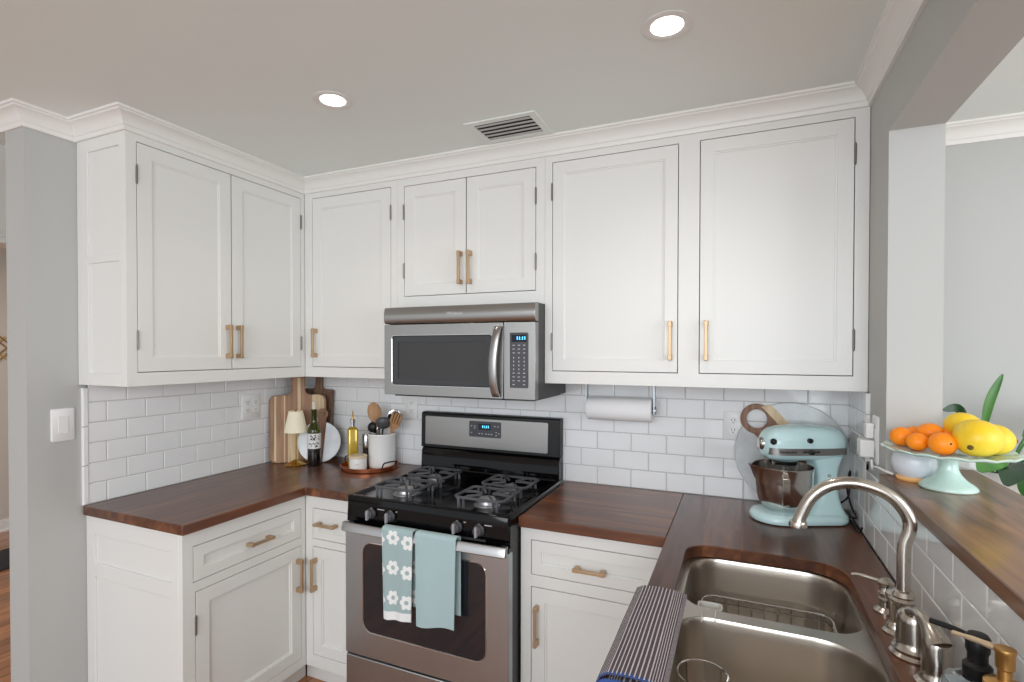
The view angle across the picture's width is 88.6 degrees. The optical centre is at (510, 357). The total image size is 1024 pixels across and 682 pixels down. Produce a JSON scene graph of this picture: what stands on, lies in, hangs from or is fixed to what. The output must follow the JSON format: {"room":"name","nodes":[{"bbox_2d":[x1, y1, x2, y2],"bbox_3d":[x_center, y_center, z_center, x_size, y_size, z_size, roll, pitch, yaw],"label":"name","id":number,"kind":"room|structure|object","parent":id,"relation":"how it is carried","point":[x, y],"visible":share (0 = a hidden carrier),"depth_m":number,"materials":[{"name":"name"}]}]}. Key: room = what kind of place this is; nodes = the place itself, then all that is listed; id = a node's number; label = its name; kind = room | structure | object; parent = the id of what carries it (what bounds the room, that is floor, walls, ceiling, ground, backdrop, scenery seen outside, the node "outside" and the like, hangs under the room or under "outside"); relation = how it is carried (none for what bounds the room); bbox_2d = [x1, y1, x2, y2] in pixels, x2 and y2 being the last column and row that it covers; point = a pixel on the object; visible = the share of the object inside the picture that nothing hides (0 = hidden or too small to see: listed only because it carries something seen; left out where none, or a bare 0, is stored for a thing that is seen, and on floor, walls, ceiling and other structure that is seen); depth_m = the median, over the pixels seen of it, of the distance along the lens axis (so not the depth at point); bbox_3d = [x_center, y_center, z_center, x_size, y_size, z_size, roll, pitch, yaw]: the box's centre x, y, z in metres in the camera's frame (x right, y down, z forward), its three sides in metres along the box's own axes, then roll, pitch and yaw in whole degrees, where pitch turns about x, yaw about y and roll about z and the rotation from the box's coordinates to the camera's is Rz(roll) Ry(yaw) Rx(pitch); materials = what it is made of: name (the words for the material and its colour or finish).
{"room":"kitchen","nodes":[
{"label":"kitchen","id":0,"kind":"room"},
{"bbox_2d":[0,144,5,247],"bbox_3d":[-1.730,-0.696,3.240,0.150,0.413,3.100,0,1,24],"label":"wall","id":1,"kind":"structure","parent":0,"point":[2,147],"depth_m":2.20,"materials":[{"name":"white paint"}]},
{"bbox_2d":[0,248,8,519],"bbox_3d":[-4.953,0.285,2.861,0.100,2.375,6.600,0,1,24],"label":"wall","id":2,"kind":"structure","parent":0,"point":[4,453],"depth_m":4.38,"materials":[{"name":"beige paint"}]},
{"bbox_2d":[0,336,6,358],"bbox_3d":[-4.255,-0.079,4.298,0.012,0.310,0.310,0,1,24],"label":"wall ornament","id":3,"kind":"object","parent":2,"relation":"attached to","point":[0,336],"visible":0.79,"depth_m":4.37,"materials":[{"name":"gold metal"}]},
{"bbox_2d":[0,518,8,532],"bbox_3d":[-4.757,1.419,3.171,0.025,0.100,5.700,0,1,24],"label":"baseboard","id":4,"kind":"structure","parent":2,"relation":"attached to","point":[4,524],"depth_m":4.38,"materials":[{"name":"white paint"}]},
{"bbox_2d":[5,127,304,681],"bbox_3d":[-1.523,0.294,2.501,0.125,2.375,1.310,0,1,24],"label":"wall","id":5,"kind":"structure","parent":0,"point":[48,526],"depth_m":1.92,"materials":[{"name":"grey paint"}]},
{"bbox_2d":[50,408,74,441],"bbox_3d":[-1.681,0.253,1.972,0.007,0.122,0.075,0,1,24],"label":"light switch","id":6,"kind":"object","parent":5,"relation":"attached to","point":[62,421],"visible":1,"depth_m":1.97,"materials":[{"name":"white plastic"}]},
{"bbox_2d":[81,377,291,504],"bbox_3d":[-1.428,0.334,2.546,0.012,0.467,1.132,0,1,24],"label":"tiled wall","id":7,"kind":"structure","parent":5,"relation":"attached to","point":[136,439],"depth_m":2.32,"materials":[{"name":"white tile"}]},
{"bbox_2d":[242,393,259,419],"bbox_3d":[-1.343,0.253,2.720,0.008,0.130,0.110,0,1,24],"label":"wall outlet","id":8,"kind":"object","parent":7,"relation":"attached to","point":[250,403],"visible":1,"depth_m":2.71,"materials":[{"name":"white plastic"}]},
{"bbox_2d":[77,130,304,386],"bbox_3d":[-1.281,-0.396,2.468,0.333,0.992,1.138,0,1,24],"label":"upper cabinet","id":9,"kind":"object","parent":5,"relation":"attached to","point":[191,268],"visible":0.91,"depth_m":2.09,"materials":[{"name":"white paint"}]},
{"bbox_2d":[0,0,927,194],"bbox_3d":[-0.942,-0.834,0.492,2.896,0.068,3.900,0,1,24],"label":"crown molding","id":10,"kind":"structure","parent":5,"relation":"attached to","point":[899,17],"depth_m":1.93,"materials":[{"name":"white paint"}]},
{"bbox_2d":[0,531,325,681],"bbox_3d":[-1.153,1.523,1.213,8.800,0.050,6.600,0,1,24],"label":"floor","id":11,"kind":"structure","parent":0,"point":[5,644],"depth_m":2.89,"materials":[{"name":"red wood"}]},
{"bbox_2d":[0,548,9,570],"bbox_3d":[-3.660,1.456,3.777,0.450,0.014,0.390,0,1,24],"label":"floor mat","id":12,"kind":"object","parent":11,"relation":"on","point":[5,553],"visible":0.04,"depth_m":3.77,"materials":[{"name":"grey"}]},
{"bbox_2d":[86,495,305,681],"bbox_3d":[-1.156,1.044,2.448,0.595,0.877,1.126,0,1,24],"label":"base cabinet","id":13,"kind":"object","parent":11,"relation":"on","point":[226,601],"visible":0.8,"depth_m":2.00,"materials":[{"name":"white paint"}]},
{"bbox_2d":[83,457,420,535],"bbox_3d":[-1.032,0.588,2.375,0.857,0.036,1.132,0,1,24],"label":"countertop","id":14,"kind":"structure","parent":13,"relation":"on","point":[185,508],"depth_m":2.21,"materials":[{"name":"brown wood"}]},
{"bbox_2d":[284,410,306,466],"bbox_3d":[-1.127,0.420,2.756,0.116,0.291,0.116,0,1,24],"label":"table lamp","id":15,"kind":"object","parent":14,"relation":"on","point":[295,422],"visible":0.98,"depth_m":2.72,"materials":[{"name":"beige fabric"}]},
{"bbox_2d":[269,377,325,462],"bbox_3d":[-1.156,0.334,2.861,0.288,0.462,0.069,0,1,-21],"label":"cutting board","id":16,"kind":"object","parent":14,"relation":"on","point":[281,444],"visible":0.7,"depth_m":2.83,"materials":[{"name":"brown wood"}]},
{"bbox_2d":[307,401,320,466],"bbox_3d":[-1.027,0.398,2.745,0.069,0.335,0.069,0,1,24],"label":"wine bottle","id":17,"kind":"object","parent":14,"relation":"on","point":[314,431],"visible":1,"depth_m":2.72,"materials":[{"name":"black"}]},
{"bbox_2d":[309,435,318,446],"bbox_3d":[-1.017,0.433,2.718,0.051,0.066,0.011,0,1,-21],"label":"label","id":18,"kind":"object","parent":17,"relation":"on","point":[313,439],"depth_m":2.71,"materials":[{"name":"grey paper"}]},
{"bbox_2d":[297,408,340,461],"bbox_3d":[-1.033,0.421,2.835,0.220,0.286,0.062,0,1,-21],"label":"serving board","id":19,"kind":"object","parent":14,"relation":"on","point":[330,437],"visible":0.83,"depth_m":2.84,"materials":[{"name":"white stone"}]},
{"bbox_2d":[305,377,333,423],"bbox_3d":[-1.099,0.330,2.984,0.215,0.465,0.053,0,1,24],"label":"cutting board","id":20,"kind":"object","parent":14,"relation":"on","point":[318,389],"visible":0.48,"depth_m":2.96,"materials":[{"name":"brown wood"}]},
{"bbox_2d":[340,455,397,473],"bbox_3d":[-0.723,0.541,2.694,0.286,0.050,0.286,0,1,-15],"label":"serving tray","id":21,"kind":"object","parent":14,"relation":"on","point":[344,466],"visible":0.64,"depth_m":2.58,"materials":[{"name":"brown wood"}]},
{"bbox_2d":[347,410,357,465],"bbox_3d":[-0.822,0.418,2.736,0.053,0.284,0.053,0,1,-21],"label":"oil bottle","id":22,"kind":"object","parent":21,"relation":"on","point":[352,431],"visible":0.91,"depth_m":2.71,"materials":[{"name":"yellow glass"}]},
{"bbox_2d":[349,453,366,469],"bbox_3d":[-0.763,0.525,2.627,0.090,0.074,0.090,0,1,24],"label":"salt cellar","id":23,"kind":"object","parent":21,"relation":"on","point":[356,461],"visible":0.89,"depth_m":2.59,"materials":[{"name":"white stone"}]},
{"bbox_2d":[362,433,367,463],"bbox_3d":[-0.762,0.481,2.778,0.046,0.157,0.046,0,1,24],"label":"pepper mill","id":24,"kind":"object","parent":21,"relation":"on","point":[364,435],"visible":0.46,"depth_m":2.76,"materials":[{"name":"silver glass"}]},
{"bbox_2d":[363,448,367,463],"bbox_3d":[-0.762,0.517,2.779,0.045,0.086,0.045,0,1,24],"label":"jar","id":25,"kind":"object","parent":24,"relation":"on","point":[365,450],"depth_m":2.76,"materials":[{"name":"clear glass"}]},
{"bbox_2d":[368,431,395,468],"bbox_3d":[-0.664,0.475,2.709,0.140,0.171,0.140,0,1,24],"label":"utensil crock","id":26,"kind":"object","parent":21,"relation":"on","point":[381,448],"visible":0.87,"depth_m":2.65,"materials":[{"name":"white ceramic"}]},
{"bbox_2d":[367,402,381,434],"bbox_3d":[-0.688,0.391,2.701,0.094,0.318,0.016,0,1,-4],"label":"wooden spoon","id":27,"kind":"object","parent":26,"relation":"in","point":[374,412],"visible":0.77,"depth_m":2.69,"materials":[{"name":"brown wood"}]},
{"bbox_2d":[368,422,380,432],"bbox_3d":[-0.693,0.442,2.747,0.108,0.216,0.041,0,1,-1],"label":"spoon","id":28,"kind":"object","parent":26,"relation":"in","point":[372,427],"visible":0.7,"depth_m":2.73,"materials":[{"name":"black plastic"}]},
{"bbox_2d":[376,417,389,434],"bbox_3d":[-0.651,0.424,2.664,0.087,0.252,0.065,0,1,24],"label":"ladle","id":29,"kind":"object","parent":26,"relation":"in","point":[383,423],"visible":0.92,"depth_m":2.64,"materials":[{"name":"black"}]},
{"bbox_2d":[376,417,389,428],"bbox_3d":[-0.645,0.332,2.660,0.074,0.066,0.065,0,1,24],"label":"bowl","id":30,"kind":"object","parent":29,"relation":"on","point":[382,422],"depth_m":2.64,"materials":[{"name":"grey metal"}]},
{"bbox_2d":[387,409,400,432],"bbox_3d":[-0.610,0.409,2.722,0.084,0.281,0.030,0,1,10],"label":"serving spoon","id":31,"kind":"object","parent":26,"relation":"in","point":[394,410],"visible":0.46,"depth_m":2.71,"materials":[{"name":"silver metal"}]},
{"bbox_2d":[389,411,402,433],"bbox_3d":[-0.619,0.411,2.679,0.160,0.280,0.043,0,1,29],"label":"wooden fork","id":32,"kind":"object","parent":26,"relation":"in","point":[393,426],"visible":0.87,"depth_m":2.66,"materials":[{"name":"brown wood"}]},
{"bbox_2d":[306,496,347,681],"bbox_3d":[-0.701,1.044,2.538,0.376,0.877,0.594,0,1,24],"label":"base cabinet","id":33,"kind":"object","parent":11,"relation":"on","point":[326,653],"visible":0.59,"depth_m":2.31,"materials":[{"name":"white paint"}]},
{"bbox_2d":[341,411,562,681],"bbox_3d":[-0.229,0.884,2.261,0.753,1.205,0.700,0,1,24],"label":"gas range","id":34,"kind":"object","parent":11,"relation":"on","point":[478,473],"visible":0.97,"depth_m":2.06,"materials":[{"name":"grey metal"}]},
{"bbox_2d":[382,524,417,622],"bbox_3d":[-0.418,0.814,1.977,0.141,0.348,0.049,0,1,24],"label":"dish towel","id":35,"kind":"object","parent":34,"relation":"hanging from","point":[398,550],"visible":0.96,"depth_m":1.97,"materials":[{"name":"fabric"}]},
{"bbox_2d":[415,530,460,630],"bbox_3d":[-0.266,0.814,1.911,0.173,0.346,0.048,0,1,24],"label":"dish towel","id":36,"kind":"object","parent":34,"relation":"hanging from","point":[437,561],"visible":1,"depth_m":1.90,"materials":[{"name":"teal fabric"}]},
{"bbox_2d":[348,466,560,526],"bbox_3d":[-0.218,0.553,2.251,0.726,0.075,0.578,0,1,24],"label":"cooktop","id":37,"kind":"object","parent":34,"relation":"in","point":[476,496],"depth_m":2.13,"materials":[{"name":"black metal"}]},
{"bbox_2d":[521,527,661,681],"bbox_3d":[0.393,1.051,2.055,0.550,0.877,0.586,0,1,24],"label":"base cabinet","id":38,"kind":"object","parent":11,"relation":"on","point":[577,592],"visible":0.62,"depth_m":1.85,"materials":[{"name":"white paint"}]},
{"bbox_2d":[518,481,682,547],"bbox_3d":[0.380,0.594,2.060,0.516,0.036,0.578,0,1,24],"label":"countertop","id":39,"kind":"structure","parent":38,"relation":"on","point":[615,513],"depth_m":1.94,"materials":[{"name":"brown wood"}]},
{"bbox_2d":[943,374,1023,495],"bbox_3d":[1.656,0.775,1.714,0.427,1.441,0.473,0,1,24],"label":"potted plant","id":40,"kind":"object","parent":11,"relation":"on","point":[1009,475],"visible":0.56,"depth_m":1.70,"materials":[{"name":"green plant"}]},
{"bbox_3d":[0.371,1.068,0.669,0.586,0.877,2.036,0,1,24],"label":"base cabinet","id":41,"kind":"object","parent":11,"relation":"on","visible":0},
{"bbox_2d":[647,493,918,681],"bbox_3d":[0.478,0.608,0.908,0.587,0.036,2.610,0,1,24],"label":"countertop","id":42,"kind":"structure","parent":41,"relation":"on","point":[702,525],"depth_m":1.60,"materials":[{"name":"brown wood"}]},
{"bbox_2d":[596,585,686,681],"bbox_3d":[0.288,0.635,1.108,0.126,0.134,0.407,0,1,24],"label":"striped towel","id":43,"kind":"object","parent":42,"relation":"on","point":[643,648],"visible":1,"depth_m":1.06,"materials":[{"name":"fabric"}]},
{"bbox_2d":[669,557,891,681],"bbox_3d":[0.595,0.726,1.214,0.460,0.204,0.810,0,1,24],"label":"sink","id":44,"kind":"object","parent":42,"relation":"in","point":[748,648],"visible":0.84,"depth_m":1.25,"materials":[{"name":"silver metal"}]},
{"bbox_2d":[676,659,728,681],"bbox_3d":[0.416,0.752,1.139,0.108,0.137,0.108,0,1,24],"label":"wire caddy","id":45,"kind":"object","parent":44,"relation":"in","point":[686,660],"visible":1,"depth_m":1.17,"materials":[{"name":"silver metal"}]},
{"bbox_2d":[698,600,721,624],"bbox_3d":[0.491,0.649,1.296,0.058,0.064,0.098,0,1,24],"label":"sponge holder","id":46,"kind":"object","parent":44,"relation":"in","point":[704,604],"visible":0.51,"depth_m":1.33,"materials":[{"name":"white plastic"}]},
{"bbox_2d":[702,595,842,633],"bbox_3d":[0.690,0.766,1.415,0.363,0.105,0.261,0,1,24],"label":"dish rack","id":47,"kind":"object","parent":44,"relation":"in","point":[834,629],"visible":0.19,"depth_m":1.52,"materials":[{"name":"silver metal"}]},
{"bbox_2d":[735,403,849,491],"bbox_3d":[1.088,0.377,2.038,0.400,0.400,0.039,0,1,24],"label":"serving board","id":48,"kind":"object","parent":42,"relation":"on","point":[746,448],"visible":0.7,"depth_m":2.06,"materials":[{"name":"grey stone"}]},
{"bbox_2d":[748,424,848,526],"bbox_3d":[1.022,0.410,1.869,0.330,0.338,0.220,0,1,-1],"label":"stand mixer","id":49,"kind":"object","parent":42,"relation":"on","point":[781,482],"visible":0.96,"depth_m":1.82,"materials":[{"name":"teal metal"}]},
{"bbox_2d":[748,459,815,512],"bbox_3d":[0.962,0.464,1.865,0.214,0.162,0.236,0,1,24],"label":"bowl","id":50,"kind":"object","parent":49,"relation":"on","point":[780,487],"depth_m":1.82,"materials":[{"name":"silver metal"}]},
{"bbox_2d":[841,470,862,532],"bbox_3d":[1.171,0.493,1.811,0.036,0.172,0.246,0,1,24],"label":"power cord","id":51,"kind":"object","parent":42,"relation":"on","point":[849,472],"visible":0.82,"depth_m":1.85,"materials":[{"name":"black plastic"}]},
{"bbox_2d":[788,477,954,681],"bbox_3d":[0.745,0.421,1.064,0.152,0.336,0.302,0,1,-29],"label":"faucet","id":52,"kind":"object","parent":42,"relation":"on","point":[917,642],"visible":0.97,"depth_m":1.05,"materials":[{"name":"silver metal"}]},
{"bbox_2d":[851,573,894,616],"bbox_3d":[0.854,0.547,1.227,0.048,0.079,0.090,0,1,-27],"label":"soap dispenser","id":53,"kind":"object","parent":42,"relation":"on","point":[882,608],"visible":0.77,"depth_m":1.20,"materials":[{"name":"silver metal"}]},
{"bbox_2d":[882,588,896,637],"bbox_3d":[0.821,0.541,1.118,0.048,0.094,0.048,0,1,24],"label":"sprayer","id":54,"kind":"object","parent":42,"relation":"on","point":[888,629],"visible":0.38,"depth_m":1.11,"materials":[{"name":"silver metal"}]},
{"bbox_2d":[929,617,993,681],"bbox_3d":[0.700,0.502,0.792,0.091,0.177,0.099,0,1,24],"label":"pump bottle","id":55,"kind":"object","parent":42,"relation":"on","point":[975,665],"visible":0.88,"depth_m":0.78,"materials":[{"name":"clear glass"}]},
{"bbox_2d":[951,630,1017,681],"bbox_3d":[0.666,0.493,0.719,0.080,0.200,0.080,0,1,24],"label":"pump bottle","id":56,"kind":"object","parent":42,"relation":"on","point":[1005,656],"visible":1,"depth_m":0.71,"materials":[{"name":"brown metal"}]},
{"bbox_2d":[0,0,1023,202],"bbox_3d":[-0.989,-0.931,1.549,8.800,0.100,5.800,0,1,24],"label":"ceiling","id":57,"kind":"structure","parent":0,"point":[242,75],"depth_m":1.56,"materials":[{"name":"white paint"}]},
{"bbox_2d":[312,91,352,109],"bbox_3d":[-0.610,-0.881,1.803,0.132,0.004,0.132,0,1,24],"label":"recessed light","id":58,"kind":"object","parent":57,"relation":"in","point":[328,99],"visible":1,"depth_m":1.80,"materials":[{"name":"white"}]},
{"bbox_2d":[320,94,345,105],"bbox_3d":[-0.610,-0.882,1.803,0.085,0.001,0.085,0,1,24],"label":"diffuser","id":59,"kind":"object","parent":58,"relation":"attached to","point":[325,99],"depth_m":1.80,"materials":[{"name":"white plastic"}]},
{"bbox_2d":[464,110,551,143],"bbox_3d":[-0.007,-0.882,2.023,0.286,0.006,0.200,0,1,24],"label":"ceiling vent","id":60,"kind":"object","parent":57,"relation":"in","point":[529,123],"visible":1,"depth_m":2.01,"materials":[{"name":"white metal"}]},
{"bbox_2d":[641,10,692,40],"bbox_3d":[0.414,-0.875,1.389,0.132,0.004,0.132,0,1,24],"label":"recessed light","id":61,"kind":"object","parent":57,"relation":"in","point":[667,25],"visible":1,"depth_m":1.39,"materials":[{"name":"white"}]},
{"bbox_2d":[650,16,683,35],"bbox_3d":[0.414,-0.876,1.389,0.085,0.001,0.085,0,1,24],"label":"diffuser","id":62,"kind":"object","parent":61,"relation":"attached to","point":[659,25],"depth_m":1.39,"materials":[{"name":"white plastic"}]},
{"bbox_2d":[305,377,848,513],"bbox_3d":[0.010,0.295,2.610,2.836,2.375,0.120,0,1,24],"label":"wall","id":63,"kind":"structure","parent":0,"point":[562,481],"depth_m":2.31,"materials":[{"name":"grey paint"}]},
{"bbox_2d":[305,180,397,378],"bbox_3d":[-0.734,-0.397,2.679,0.568,0.992,0.332,0,1,24],"label":"upper cabinet","id":64,"kind":"object","parent":63,"relation":"attached to","point":[351,234],"visible":0.66,"depth_m":2.56,"materials":[{"name":"white paint"}]},
{"bbox_2d":[406,396,417,417],"bbox_3d":[-0.520,0.261,2.761,0.072,0.115,0.008,0,1,24],"label":"wall outlet","id":65,"kind":"object","parent":63,"relation":"attached to","point":[411,401],"visible":1,"depth_m":2.76,"materials":[{"name":"white plastic"}]},
{"bbox_2d":[397,157,544,307],"bbox_3d":[-0.140,-0.556,2.417,0.728,0.666,0.332,0,1,24],"label":"upper cabinet","id":66,"kind":"object","parent":63,"relation":"attached to","point":[474,236],"visible":0.74,"depth_m":2.28,"materials":[{"name":"white paint"}]},
{"bbox_2d":[384,302,565,400],"bbox_3d":[-0.158,-0.024,2.358,0.718,0.397,0.447,0,1,24],"label":"microwave","id":67,"kind":"object","parent":66,"relation":"attached to","point":[479,351],"visible":1,"depth_m":2.17,"materials":[{"name":"grey metal"}]},
{"bbox_2d":[545,107,870,391],"bbox_3d":[0.706,-0.388,2.049,1.118,0.992,0.332,0,1,24],"label":"upper cabinet","id":68,"kind":"object","parent":63,"relation":"attached to","point":[738,257],"visible":0.91,"depth_m":1.89,"materials":[{"name":"white paint"}]},
{"bbox_2d":[586,384,656,422],"bbox_3d":[0.468,0.188,2.240,0.299,0.164,0.098,0,1,24],"label":"paper towel holder","id":69,"kind":"object","parent":68,"relation":"attached to","point":[598,408],"visible":0.97,"depth_m":2.20,"materials":[{"name":"white paper"}]},
{"bbox_2d":[723,411,741,439],"bbox_3d":[0.906,0.277,2.137,0.074,0.118,0.008,0,1,24],"label":"wall outlet","id":70,"kind":"object","parent":63,"relation":"attached to","point":[732,425],"visible":0.97,"depth_m":2.14,"materials":[{"name":"white plastic"}]},
{"bbox_2d":[729,427,736,433],"bbox_3d":[0.905,0.297,2.135,0.033,0.028,0.003,0,1,24],"label":"socket","id":71,"kind":"object","parent":70,"relation":"attached to","point":[732,430],"depth_m":2.13,"materials":[{"name":"grey plastic"}]},
{"bbox_2d":[729,417,737,423],"bbox_3d":[0.905,0.257,2.135,0.033,0.028,0.003,0,1,24],"label":"socket","id":72,"kind":"object","parent":70,"relation":"attached to","point":[732,420],"depth_m":2.13,"materials":[{"name":"grey plastic"}]},
{"bbox_2d":[849,0,1023,583],"bbox_3d":[0.527,0.327,0.092,0.129,2.375,4.320,0,1,24],"label":"wall","id":73,"kind":"structure","parent":0,"point":[953,46],"depth_m":1.46,"materials":[{"name":"grey paint"}]},
{"bbox_2d":[872,415,879,464],"bbox_3d":[1.113,0.251,1.603,0.008,0.145,0.072,0,1,24],"label":"wall outlet","id":74,"kind":"object","parent":73,"relation":"attached to","point":[875,419],"visible":0.68,"depth_m":1.58,"materials":[{"name":"white plastic"}]},
{"bbox_2d":[857,438,873,457],"bbox_3d":[1.094,0.278,1.618,0.038,0.052,0.052,0,1,24],"label":"plug adapter","id":75,"kind":"object","parent":74,"relation":"attached to","point":[865,446],"visible":1,"depth_m":1.60,"materials":[{"name":"white plastic"}]},
{"bbox_2d":[864,422,873,437],"bbox_3d":[1.101,0.224,1.614,0.022,0.046,0.034,0,1,24],"label":"plug adapter","id":76,"kind":"object","parent":74,"relation":"attached to","point":[868,426],"visible":1,"depth_m":1.60,"materials":[{"name":"white plastic"}]},
{"bbox_2d":[847,391,1023,681],"bbox_3d":[0.676,0.360,0.612,0.012,0.467,2.990,0,1,24],"label":"tiled wall","id":77,"kind":"structure","parent":73,"relation":"attached to","point":[935,593],"depth_m":1.21,"materials":[{"name":"white tile"}]},
{"bbox_2d":[866,470,1023,658],"bbox_3d":[0.602,0.405,0.440,0.010,0.059,2.716,0,1,24],"label":"trim","id":78,"kind":"structure","parent":73,"relation":"attached to","point":[998,613],"depth_m":0.92,"materials":[{"name":"white tile"}]},
{"bbox_2d":[879,469,1023,620],"bbox_3d":[0.717,0.361,0.397,0.265,0.030,2.630,0,1,24],"label":"bar","id":79,"kind":"object","parent":73,"relation":"on","point":[984,530],"visible":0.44,"depth_m":1.05,"materials":[{"name":"brown wood"}]},
{"bbox_2d":[870,459,893,474],"bbox_3d":[1.076,0.325,1.534,0.023,0.030,0.133,0,1,11],"label":"charging cord","id":80,"kind":"object","parent":79,"relation":"on","point":[871,460],"visible":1,"depth_m":1.52,"materials":[{"name":"white plastic"}]},
{"bbox_2d":[891,451,937,482],"bbox_3d":[1.099,0.288,1.430,0.100,0.090,0.100,0,1,24],"label":"bowl","id":81,"kind":"object","parent":79,"relation":"on","point":[909,468],"visible":0.61,"depth_m":1.40,"materials":[{"name":"white ceramic"}]},
{"bbox_2d":[880,440,1023,494],"bbox_3d":[1.115,0.283,1.337,0.280,0.103,0.280,0,1,24],"label":"cake stand","id":82,"kind":"object","parent":79,"relation":"on","point":[947,478],"visible":0.7,"depth_m":1.30,"materials":[{"name":"green ceramic"}]},
{"bbox_2d":[889,427,912,445],"bbox_3d":[1.059,0.214,1.421,0.056,0.050,0.054,0,1,24],"label":"orange","id":83,"kind":"object","parent":82,"relation":"on","point":[898,435],"visible":0.84,"depth_m":1.41,"materials":[{"name":"orange food"}]},
{"bbox_2d":[908,426,916,432],"bbox_3d":[1.109,0.214,1.439,0.055,0.049,0.052,0,1,24],"label":"orange","id":84,"kind":"object","parent":82,"relation":"on","point":[912,428],"visible":0.17,"depth_m":1.43,"materials":[{"name":"orange food"}]},
{"bbox_2d":[906,433,927,450],"bbox_3d":[1.054,0.218,1.359,0.050,0.045,0.047,0,1,24],"label":"orange","id":85,"kind":"object","parent":82,"relation":"on","point":[915,441],"visible":0.93,"depth_m":1.34,"materials":[{"name":"orange food"}]},
{"bbox_2d":[916,423,943,437],"bbox_3d":[1.106,0.197,1.383,0.060,0.048,0.057,0,1,24],"label":"orange","id":86,"kind":"object","parent":82,"relation":"on","point":[928,429],"visible":0.52,"depth_m":1.37,"materials":[{"name":"orange food"}]},
{"bbox_2d":[927,432,957,454],"bbox_3d":[1.073,0.214,1.304,0.060,0.055,0.058,0,1,24],"label":"orange","id":87,"kind":"object","parent":82,"relation":"on","point":[941,443],"visible":1,"depth_m":1.29,"materials":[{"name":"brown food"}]},
{"bbox_2d":[952,419,1005,456],"bbox_3d":[1.137,0.196,1.274,0.102,0.091,0.091,0,1,24],"label":"fruit","id":88,"kind":"object","parent":82,"relation":"on","point":[974,437],"visible":0.98,"depth_m":1.25,"materials":[{"name":"yellow food"}]},
{"bbox_2d":[994,424,1017,454],"bbox_3d":[1.203,0.204,1.303,0.076,0.076,0.076,0,1,-36],"label":"fruit","id":89,"kind":"object","parent":82,"relation":"on","point":[1011,441],"visible":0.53,"depth_m":1.27,"materials":[{"name":"yellow food"}]},
{"bbox_3d":[1.143,0.212,1.367,0.059,0.053,0.056,0,1,24],"label":"orange","id":90,"kind":"object","parent":82,"relation":"on","visible":0},
{"bbox_2d":[943,412,979,431],"bbox_3d":[1.172,0.178,1.361,0.084,0.070,0.072,0,1,4],"label":"fruit","id":91,"kind":"object","parent":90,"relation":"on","point":[951,421],"visible":0.41,"depth_m":1.35,"materials":[{"name":"yellow food"}]},
{"bbox_2d":[942,137,1023,453],"bbox_3d":[2.583,0.310,1.692,2.355,2.375,0.100,0,1,24],"label":"wall","id":92,"kind":"structure","parent":0,"point":[983,327],"depth_m":1.98,"materials":[{"name":"grey paint"}]},
{"bbox_2d":[946,112,1023,145],"bbox_3d":[2.424,-0.838,1.312,2.355,0.071,0.700,0,1,24],"label":"crown molding","id":93,"kind":"structure","parent":92,"relation":"attached to","point":[1007,126],"depth_m":1.95,"materials":[{"name":"white paint"}]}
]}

